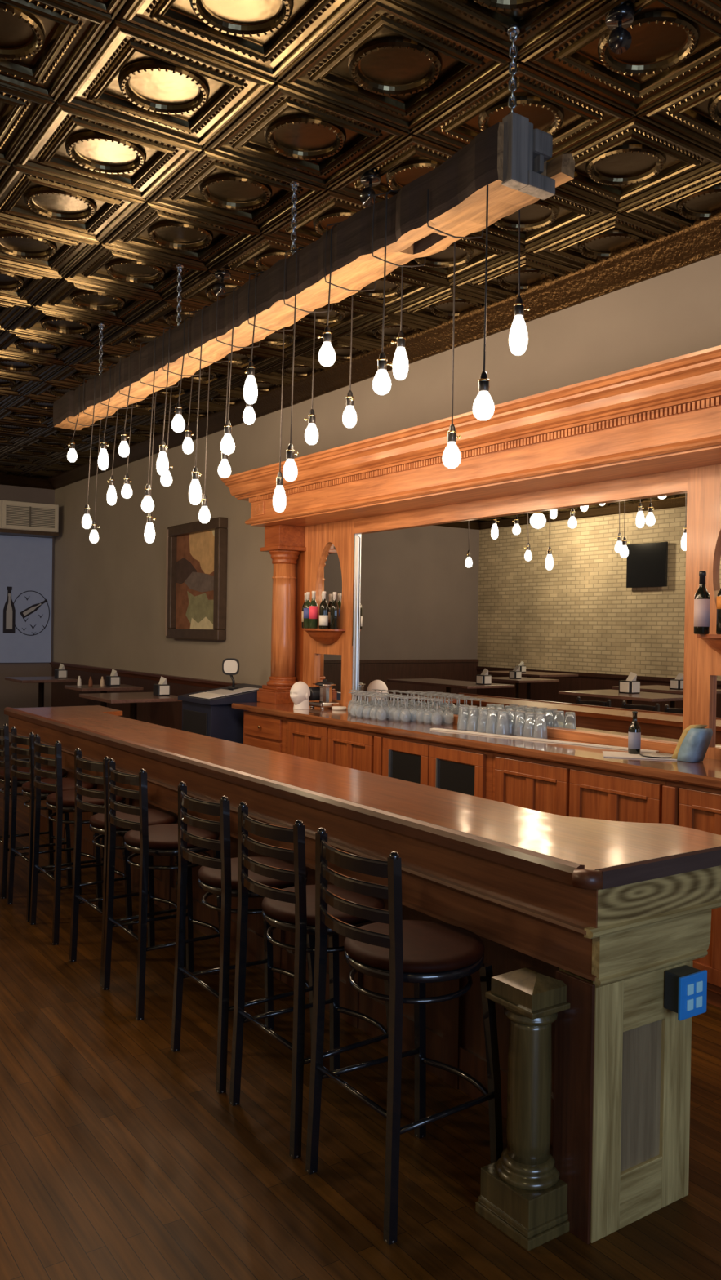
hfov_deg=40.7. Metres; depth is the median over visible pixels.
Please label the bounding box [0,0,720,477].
ceiling
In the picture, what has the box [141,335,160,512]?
pendant bulb
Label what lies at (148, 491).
socket
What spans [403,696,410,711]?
wine glass
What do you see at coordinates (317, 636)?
shelf
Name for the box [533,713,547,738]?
pint glass
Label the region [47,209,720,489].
crown molding
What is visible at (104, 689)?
table
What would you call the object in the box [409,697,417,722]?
wine glass
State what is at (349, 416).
pendant bulb
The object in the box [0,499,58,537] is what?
air vent
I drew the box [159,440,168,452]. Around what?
socket
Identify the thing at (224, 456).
socket
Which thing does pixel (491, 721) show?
pint glass
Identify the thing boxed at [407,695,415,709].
wine glass
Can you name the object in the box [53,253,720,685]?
wall
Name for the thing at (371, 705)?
wine glass
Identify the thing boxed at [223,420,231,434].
socket
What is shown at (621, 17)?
ceiling spotlight
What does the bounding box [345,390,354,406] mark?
socket
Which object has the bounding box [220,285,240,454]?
pendant bulb
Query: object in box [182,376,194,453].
pendant bulb
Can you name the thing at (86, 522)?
pendant bulb
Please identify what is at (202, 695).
menu card
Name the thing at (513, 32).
chain
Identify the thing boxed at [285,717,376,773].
base cabinet
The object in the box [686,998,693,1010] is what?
receptacle
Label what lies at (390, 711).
wine glass
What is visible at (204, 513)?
pendant bulb
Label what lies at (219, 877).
bar stool
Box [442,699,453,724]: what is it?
wine glass
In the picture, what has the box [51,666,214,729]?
wainscoting
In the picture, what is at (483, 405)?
pendant bulb
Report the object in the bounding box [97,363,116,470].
pendant bulb
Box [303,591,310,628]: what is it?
wine bottle
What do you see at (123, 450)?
pendant bulb
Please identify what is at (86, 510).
socket
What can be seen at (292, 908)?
bar stool
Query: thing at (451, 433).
socket
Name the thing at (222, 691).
menu card
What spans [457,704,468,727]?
pint glass
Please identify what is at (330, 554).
oval mirror
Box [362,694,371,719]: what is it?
wine glass
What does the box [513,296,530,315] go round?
socket
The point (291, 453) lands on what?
socket
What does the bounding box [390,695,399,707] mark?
wine glass
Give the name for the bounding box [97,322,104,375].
chain
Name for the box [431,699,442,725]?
wine glass
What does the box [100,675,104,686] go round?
shaker
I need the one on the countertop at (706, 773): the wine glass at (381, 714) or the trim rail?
the wine glass at (381, 714)
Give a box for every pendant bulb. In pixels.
[67,382,84,462]
[81,373,102,528]
[89,419,101,543]
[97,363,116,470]
[106,409,118,505]
[118,350,136,457]
[121,404,133,497]
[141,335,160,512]
[144,391,155,542]
[156,326,175,475]
[160,385,173,486]
[171,316,191,432]
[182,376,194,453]
[188,305,208,505]
[198,364,210,523]
[217,353,231,477]
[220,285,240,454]
[242,351,255,424]
[243,271,262,404]
[272,327,286,512]
[283,246,303,481]
[304,308,318,444]
[317,224,337,366]
[342,294,356,427]
[372,189,398,395]
[391,264,408,380]
[442,241,461,468]
[472,184,493,420]
[508,208,530,355]
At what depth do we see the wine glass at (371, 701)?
7.53 m
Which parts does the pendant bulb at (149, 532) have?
glass bulb, cord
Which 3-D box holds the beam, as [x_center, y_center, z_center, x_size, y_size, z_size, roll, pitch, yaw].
[-0.853,-1.740,5.591,0.316,0.278,5.272,0,1,-35]
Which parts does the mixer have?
rail, lid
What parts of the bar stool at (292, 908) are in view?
leg, leg, seat, leg, leg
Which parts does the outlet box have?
plate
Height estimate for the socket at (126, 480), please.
0.074 m
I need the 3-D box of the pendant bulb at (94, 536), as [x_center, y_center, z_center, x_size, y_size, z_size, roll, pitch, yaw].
[-2.060,-1.330,7.482,0.125,1.168,0.069,0,1,-35]
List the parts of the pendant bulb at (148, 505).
glass bulb, cord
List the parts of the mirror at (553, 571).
panel, cornice, moulding, rail, rail, panel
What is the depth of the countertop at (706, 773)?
5.62 m
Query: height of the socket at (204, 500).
0.074 m
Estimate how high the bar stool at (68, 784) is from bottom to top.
1.104 m
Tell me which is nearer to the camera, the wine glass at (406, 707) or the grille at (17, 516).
the wine glass at (406, 707)
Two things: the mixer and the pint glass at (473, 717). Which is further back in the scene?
the mixer
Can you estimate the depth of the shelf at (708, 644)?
5.01 m
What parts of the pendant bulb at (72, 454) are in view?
glass bulb, cord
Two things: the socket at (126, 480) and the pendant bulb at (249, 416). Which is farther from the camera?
the socket at (126, 480)
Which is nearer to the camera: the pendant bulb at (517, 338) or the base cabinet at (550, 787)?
the pendant bulb at (517, 338)
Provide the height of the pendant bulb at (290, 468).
1.113 m
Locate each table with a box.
[4,676,77,760]
[64,684,143,706]
[79,692,182,719]
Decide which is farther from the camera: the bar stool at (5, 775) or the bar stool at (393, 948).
the bar stool at (5, 775)
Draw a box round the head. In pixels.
[289,681,310,709]
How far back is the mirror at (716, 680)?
5.13 m
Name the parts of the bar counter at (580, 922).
edge trim, post, rail, inset panel, rail, band moulding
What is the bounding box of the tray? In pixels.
[639,752,672,758]
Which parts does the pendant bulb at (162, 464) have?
glass bulb, cord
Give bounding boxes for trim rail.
[49,661,240,688]
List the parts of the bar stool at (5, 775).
leg, seat, leg, leg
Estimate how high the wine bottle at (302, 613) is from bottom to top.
0.302 m
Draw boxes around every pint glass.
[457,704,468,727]
[457,706,469,729]
[466,707,479,731]
[467,705,477,707]
[476,708,488,733]
[485,709,497,733]
[495,708,505,711]
[495,711,509,735]
[505,709,515,733]
[512,711,524,735]
[523,711,535,737]
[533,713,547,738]
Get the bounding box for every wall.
[0,484,54,742]
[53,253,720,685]
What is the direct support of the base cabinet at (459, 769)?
on the floor
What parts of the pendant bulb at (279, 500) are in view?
glass bulb, cord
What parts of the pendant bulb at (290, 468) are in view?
glass bulb, cord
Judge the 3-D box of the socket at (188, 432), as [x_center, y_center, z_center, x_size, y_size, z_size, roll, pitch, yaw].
[-1.069,-1.304,6.100,0.063,0.074,0.041,0,1,-35]
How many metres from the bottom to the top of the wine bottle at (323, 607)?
0.307 m
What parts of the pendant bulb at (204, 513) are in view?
glass bulb, cord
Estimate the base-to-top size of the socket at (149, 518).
0.074 m
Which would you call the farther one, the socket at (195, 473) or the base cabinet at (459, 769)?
the base cabinet at (459, 769)
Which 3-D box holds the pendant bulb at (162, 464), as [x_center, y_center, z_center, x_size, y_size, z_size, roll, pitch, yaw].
[-1.121,-1.430,5.814,0.188,0.903,0.078,0,1,-35]
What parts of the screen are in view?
screen frame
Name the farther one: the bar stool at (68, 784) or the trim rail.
the trim rail
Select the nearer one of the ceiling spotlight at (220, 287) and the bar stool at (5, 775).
the ceiling spotlight at (220, 287)
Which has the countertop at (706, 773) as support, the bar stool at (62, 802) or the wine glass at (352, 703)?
the wine glass at (352, 703)
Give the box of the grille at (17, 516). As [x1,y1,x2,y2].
[6,505,54,528]
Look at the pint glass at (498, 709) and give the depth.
6.29 m
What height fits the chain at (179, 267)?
0.416 m
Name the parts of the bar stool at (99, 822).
leg, leg, seat, leg, leg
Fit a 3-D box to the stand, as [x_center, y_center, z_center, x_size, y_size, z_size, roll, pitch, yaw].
[-1.220,1.018,8.858,0.670,1.200,0.670,0,1,-35]
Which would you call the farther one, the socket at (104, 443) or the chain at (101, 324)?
the chain at (101, 324)
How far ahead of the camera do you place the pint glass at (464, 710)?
6.43 m
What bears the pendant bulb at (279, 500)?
hanging from the beam
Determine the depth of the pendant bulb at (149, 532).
6.58 m
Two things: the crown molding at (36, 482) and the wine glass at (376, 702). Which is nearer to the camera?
the wine glass at (376, 702)
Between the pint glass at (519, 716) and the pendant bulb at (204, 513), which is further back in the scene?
the pint glass at (519, 716)
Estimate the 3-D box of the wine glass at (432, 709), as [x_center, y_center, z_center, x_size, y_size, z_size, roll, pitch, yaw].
[0.512,0.500,6.912,0.076,0.172,0.078,0,1,-35]
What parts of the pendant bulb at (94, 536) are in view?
glass bulb, cord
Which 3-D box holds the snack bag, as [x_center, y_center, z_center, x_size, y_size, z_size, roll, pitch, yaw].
[1.699,0.528,5.000,0.095,0.188,0.195,0,1,-35]
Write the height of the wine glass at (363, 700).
0.172 m
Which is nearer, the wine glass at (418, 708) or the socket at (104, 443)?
the socket at (104, 443)
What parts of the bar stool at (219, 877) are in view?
leg, leg, seat, leg, leg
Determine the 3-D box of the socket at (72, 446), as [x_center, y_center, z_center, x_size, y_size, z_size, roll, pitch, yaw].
[-2.126,-1.441,7.152,0.060,0.074,0.044,0,1,-35]
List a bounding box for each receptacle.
[686,983,693,995]
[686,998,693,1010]
[695,980,702,992]
[695,995,702,1008]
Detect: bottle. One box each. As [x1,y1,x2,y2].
[88,676,93,686]
[301,592,306,628]
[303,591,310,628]
[308,591,318,628]
[319,591,328,628]
[329,591,338,628]
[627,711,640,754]
[693,571,710,634]
[715,587,720,634]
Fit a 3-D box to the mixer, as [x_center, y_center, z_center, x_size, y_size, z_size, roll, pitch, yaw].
[-0.314,0.442,8.037,0.200,0.238,0.228,0,1,-35]
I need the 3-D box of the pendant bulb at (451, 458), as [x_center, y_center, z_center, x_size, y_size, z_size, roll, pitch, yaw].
[0.347,-1.272,3.955,0.168,1.135,0.077,0,1,-35]
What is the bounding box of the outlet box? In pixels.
[663,964,706,1020]
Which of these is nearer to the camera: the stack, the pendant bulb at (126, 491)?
the pendant bulb at (126, 491)
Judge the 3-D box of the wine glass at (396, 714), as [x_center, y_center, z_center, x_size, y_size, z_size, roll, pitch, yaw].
[0.270,0.495,6.963,0.076,0.172,0.078,0,1,-35]
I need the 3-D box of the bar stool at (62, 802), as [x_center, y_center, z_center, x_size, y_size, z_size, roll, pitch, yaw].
[-1.589,1.096,5.561,0.524,1.104,0.454,0,1,-35]
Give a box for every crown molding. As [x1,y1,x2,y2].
[0,472,53,489]
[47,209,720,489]
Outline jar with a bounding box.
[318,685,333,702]
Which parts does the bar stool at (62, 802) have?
leg, leg, seat, leg, leg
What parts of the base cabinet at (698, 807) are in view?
cabinet door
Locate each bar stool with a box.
[0,723,72,898]
[6,726,102,921]
[29,733,133,945]
[69,747,186,986]
[102,758,229,1020]
[170,781,315,1093]
[229,801,400,1159]
[305,827,502,1244]
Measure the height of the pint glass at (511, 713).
0.150 m
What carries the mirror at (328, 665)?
attached to the mirror at (553, 571)
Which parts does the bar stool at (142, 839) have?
leg, leg, seat, leg, leg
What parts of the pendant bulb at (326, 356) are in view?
glass bulb, cord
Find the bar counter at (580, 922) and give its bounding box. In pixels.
[4,705,720,1250]
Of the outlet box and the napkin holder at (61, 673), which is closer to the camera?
the outlet box
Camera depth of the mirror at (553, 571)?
6.11 m
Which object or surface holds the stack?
on the countertop at (706, 773)
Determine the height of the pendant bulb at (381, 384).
0.845 m
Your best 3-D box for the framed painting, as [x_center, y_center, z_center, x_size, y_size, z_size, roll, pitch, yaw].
[-1.768,-0.631,10.397,0.108,1.250,1.302,0,1,-35]
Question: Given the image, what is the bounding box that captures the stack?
[331,706,346,710]
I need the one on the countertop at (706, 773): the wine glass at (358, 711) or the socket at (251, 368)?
the wine glass at (358, 711)
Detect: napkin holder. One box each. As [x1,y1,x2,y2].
[54,663,66,678]
[106,669,119,685]
[153,675,169,695]
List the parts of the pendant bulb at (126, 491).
glass bulb, cord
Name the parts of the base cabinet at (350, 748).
cabinet door, cabinet door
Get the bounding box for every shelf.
[302,628,345,644]
[696,634,720,654]
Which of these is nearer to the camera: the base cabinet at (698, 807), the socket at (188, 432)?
the base cabinet at (698, 807)
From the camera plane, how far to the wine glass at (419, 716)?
6.85 m
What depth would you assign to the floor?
3.23 m
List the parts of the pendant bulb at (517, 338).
glass bulb, cord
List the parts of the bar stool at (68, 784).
leg, leg, seat, leg, leg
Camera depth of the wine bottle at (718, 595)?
4.89 m
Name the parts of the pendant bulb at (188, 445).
glass bulb, cord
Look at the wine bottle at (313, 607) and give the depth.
8.08 m
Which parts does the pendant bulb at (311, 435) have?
glass bulb, cord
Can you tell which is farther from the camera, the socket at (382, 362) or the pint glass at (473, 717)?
the pint glass at (473, 717)
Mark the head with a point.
(300, 692)
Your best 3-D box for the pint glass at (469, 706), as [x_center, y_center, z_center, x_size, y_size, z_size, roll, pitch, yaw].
[0.753,0.518,6.548,0.086,0.150,0.088,0,1,-35]
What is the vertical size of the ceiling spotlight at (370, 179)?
0.162 m
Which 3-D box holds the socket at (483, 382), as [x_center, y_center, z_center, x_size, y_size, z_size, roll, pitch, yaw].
[0.444,-0.915,3.454,0.060,0.074,0.044,0,1,-35]
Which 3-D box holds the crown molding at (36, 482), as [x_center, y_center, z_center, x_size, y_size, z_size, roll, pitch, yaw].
[-8.043,-2.363,12.104,8.520,0.160,0.160,0,1,-35]
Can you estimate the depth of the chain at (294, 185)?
4.71 m
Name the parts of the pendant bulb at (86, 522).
glass bulb, cord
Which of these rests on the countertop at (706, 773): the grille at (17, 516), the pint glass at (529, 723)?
the pint glass at (529, 723)
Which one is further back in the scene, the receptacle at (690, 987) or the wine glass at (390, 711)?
the wine glass at (390, 711)
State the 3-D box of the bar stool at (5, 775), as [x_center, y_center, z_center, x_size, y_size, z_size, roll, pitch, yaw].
[-2.191,1.078,6.434,0.524,1.104,0.454,0,1,-35]
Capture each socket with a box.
[67,439,75,448]
[84,503,89,514]
[91,520,100,529]
[100,438,109,448]
[107,475,115,485]
[120,430,129,441]
[124,474,131,484]
[144,484,151,496]
[146,511,155,522]
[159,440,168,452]
[174,401,182,414]
[185,426,194,437]
[191,466,201,479]
[200,494,208,506]
[221,451,230,459]
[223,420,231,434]
[244,360,254,375]
[245,402,252,407]
[275,471,283,485]
[286,443,298,459]
[304,408,315,423]
[317,325,331,342]
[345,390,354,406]
[377,351,392,369]
[391,330,405,347]
[447,424,461,442]
[478,370,489,391]
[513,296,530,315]
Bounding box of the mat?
[602,751,676,760]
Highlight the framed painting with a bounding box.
[164,516,227,640]
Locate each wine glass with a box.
[346,692,356,715]
[350,693,357,716]
[355,693,364,718]
[356,691,364,704]
[360,690,367,703]
[361,693,368,706]
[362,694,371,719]
[367,691,375,704]
[368,693,376,707]
[369,695,379,719]
[373,692,382,705]
[373,694,382,707]
[376,696,386,720]
[380,695,389,719]
[382,694,391,708]
[386,693,395,707]
[387,696,397,720]
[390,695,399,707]
[392,697,403,721]
[397,696,404,710]
[400,694,407,707]
[400,697,410,722]
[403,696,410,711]
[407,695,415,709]
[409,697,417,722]
[413,696,422,710]
[415,697,425,723]
[420,697,429,711]
[422,698,432,724]
[427,697,436,712]
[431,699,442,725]
[435,698,444,724]
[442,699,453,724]
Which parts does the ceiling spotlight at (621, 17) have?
stem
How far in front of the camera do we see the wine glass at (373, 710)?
7.04 m
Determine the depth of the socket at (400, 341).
4.26 m
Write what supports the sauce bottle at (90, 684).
on the table at (104, 689)
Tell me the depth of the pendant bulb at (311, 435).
4.87 m
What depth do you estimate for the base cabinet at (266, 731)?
7.99 m
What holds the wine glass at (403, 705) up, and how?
on the countertop at (706, 773)
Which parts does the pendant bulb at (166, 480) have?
glass bulb, cord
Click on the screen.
(230, 666)
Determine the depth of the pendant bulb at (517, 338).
3.65 m
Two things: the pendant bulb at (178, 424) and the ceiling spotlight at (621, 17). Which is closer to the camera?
the ceiling spotlight at (621, 17)
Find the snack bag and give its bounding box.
[671,724,712,762]
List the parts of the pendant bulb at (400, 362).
glass bulb, cord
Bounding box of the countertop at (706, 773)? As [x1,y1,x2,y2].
[231,702,720,789]
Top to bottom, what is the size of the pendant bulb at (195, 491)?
1.123 m
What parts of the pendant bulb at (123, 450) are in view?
glass bulb, cord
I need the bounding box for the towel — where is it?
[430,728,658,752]
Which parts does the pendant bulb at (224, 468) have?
glass bulb, cord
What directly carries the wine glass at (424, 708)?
on the countertop at (706, 773)
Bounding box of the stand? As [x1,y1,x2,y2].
[177,683,262,743]
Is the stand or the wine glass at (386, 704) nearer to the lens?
the wine glass at (386, 704)
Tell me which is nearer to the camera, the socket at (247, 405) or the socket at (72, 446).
the socket at (247, 405)
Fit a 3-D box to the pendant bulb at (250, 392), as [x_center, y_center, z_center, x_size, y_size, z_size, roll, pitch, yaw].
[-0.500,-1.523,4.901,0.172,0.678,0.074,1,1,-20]
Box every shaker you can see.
[77,675,81,685]
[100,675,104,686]
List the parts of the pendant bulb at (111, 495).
glass bulb, cord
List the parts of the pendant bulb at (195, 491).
glass bulb, cord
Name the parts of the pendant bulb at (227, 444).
glass bulb, cord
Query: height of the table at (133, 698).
1.050 m
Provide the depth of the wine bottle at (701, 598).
4.96 m
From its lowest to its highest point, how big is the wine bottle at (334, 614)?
0.302 m
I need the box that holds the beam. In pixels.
[53,111,574,430]
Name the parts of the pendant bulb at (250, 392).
glass bulb, cord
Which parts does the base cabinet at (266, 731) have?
drawer, drawer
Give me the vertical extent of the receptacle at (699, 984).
0.032 m
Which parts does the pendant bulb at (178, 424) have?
glass bulb, cord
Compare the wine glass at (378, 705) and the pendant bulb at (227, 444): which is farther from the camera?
the wine glass at (378, 705)
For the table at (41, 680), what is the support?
on the floor
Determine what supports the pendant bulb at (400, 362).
hanging from the beam
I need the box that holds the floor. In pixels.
[0,742,720,1279]
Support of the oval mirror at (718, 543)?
attached to the mirror at (553, 571)
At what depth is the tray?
5.12 m
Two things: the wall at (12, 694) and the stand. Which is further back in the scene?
the wall at (12, 694)
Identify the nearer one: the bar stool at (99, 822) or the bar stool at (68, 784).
the bar stool at (99, 822)
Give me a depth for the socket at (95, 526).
7.48 m
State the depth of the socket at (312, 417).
4.87 m
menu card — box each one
[189,692,224,698]
[206,688,241,695]
[233,687,258,692]
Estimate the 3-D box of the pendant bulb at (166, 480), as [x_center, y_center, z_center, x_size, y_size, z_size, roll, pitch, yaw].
[-1.287,-1.448,6.348,0.134,0.883,0.077,0,1,-35]
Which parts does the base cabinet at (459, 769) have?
glass pane, glass door, glass pane, glass door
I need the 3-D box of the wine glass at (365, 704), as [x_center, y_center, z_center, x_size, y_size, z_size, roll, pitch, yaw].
[0.037,0.488,7.308,0.076,0.172,0.078,0,1,-35]
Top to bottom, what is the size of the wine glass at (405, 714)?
0.172 m
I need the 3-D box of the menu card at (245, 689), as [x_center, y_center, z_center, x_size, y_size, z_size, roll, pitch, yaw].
[-1.032,0.447,8.769,0.150,0.031,0.210,0,1,-35]
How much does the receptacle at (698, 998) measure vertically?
0.032 m
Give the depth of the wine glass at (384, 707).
7.08 m
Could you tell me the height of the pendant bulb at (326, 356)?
0.640 m
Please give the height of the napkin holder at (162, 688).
0.190 m
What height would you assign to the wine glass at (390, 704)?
0.172 m
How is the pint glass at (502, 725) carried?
on the countertop at (706, 773)
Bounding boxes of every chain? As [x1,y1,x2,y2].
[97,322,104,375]
[176,264,183,325]
[289,181,298,254]
[506,23,519,114]
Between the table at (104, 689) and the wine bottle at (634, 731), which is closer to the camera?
the wine bottle at (634, 731)
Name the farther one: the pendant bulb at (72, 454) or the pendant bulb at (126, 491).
the pendant bulb at (72, 454)
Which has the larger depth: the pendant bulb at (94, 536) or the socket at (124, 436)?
the pendant bulb at (94, 536)
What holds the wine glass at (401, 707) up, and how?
on the countertop at (706, 773)
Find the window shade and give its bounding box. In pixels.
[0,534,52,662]
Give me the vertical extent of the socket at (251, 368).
0.074 m
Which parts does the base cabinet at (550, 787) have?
cabinet door, cabinet door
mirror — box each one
[220,345,720,759]
[316,653,341,700]
[318,542,342,628]
[711,675,720,747]
[715,539,720,594]
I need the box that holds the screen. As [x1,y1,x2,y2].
[222,657,239,688]
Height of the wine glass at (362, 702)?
0.172 m
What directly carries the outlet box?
attached to the bar counter at (580, 922)
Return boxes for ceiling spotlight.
[213,269,231,296]
[360,171,381,206]
[604,4,634,53]
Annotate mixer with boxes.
[308,679,339,709]
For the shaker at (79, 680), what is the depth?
10.94 m
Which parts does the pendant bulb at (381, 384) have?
glass bulb, cord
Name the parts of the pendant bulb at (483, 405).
glass bulb, cord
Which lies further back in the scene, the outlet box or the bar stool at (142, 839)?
the bar stool at (142, 839)
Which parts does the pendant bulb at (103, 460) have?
glass bulb, cord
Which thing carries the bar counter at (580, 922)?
on the floor
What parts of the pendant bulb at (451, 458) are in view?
glass bulb, cord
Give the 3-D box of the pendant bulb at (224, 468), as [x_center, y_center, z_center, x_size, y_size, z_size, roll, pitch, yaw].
[-0.813,-1.411,5.653,0.143,0.928,0.081,0,1,-35]
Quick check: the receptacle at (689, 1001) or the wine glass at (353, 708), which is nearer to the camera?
the receptacle at (689, 1001)
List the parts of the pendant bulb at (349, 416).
glass bulb, cord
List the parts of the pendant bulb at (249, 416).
glass bulb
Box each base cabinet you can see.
[243,711,286,753]
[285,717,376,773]
[373,732,493,799]
[492,751,666,823]
[661,780,720,1008]
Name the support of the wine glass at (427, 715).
on the countertop at (706, 773)
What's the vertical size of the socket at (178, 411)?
0.074 m
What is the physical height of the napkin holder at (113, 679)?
0.190 m
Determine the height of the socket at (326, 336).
0.074 m
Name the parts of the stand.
door panel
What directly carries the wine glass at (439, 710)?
on the countertop at (706, 773)

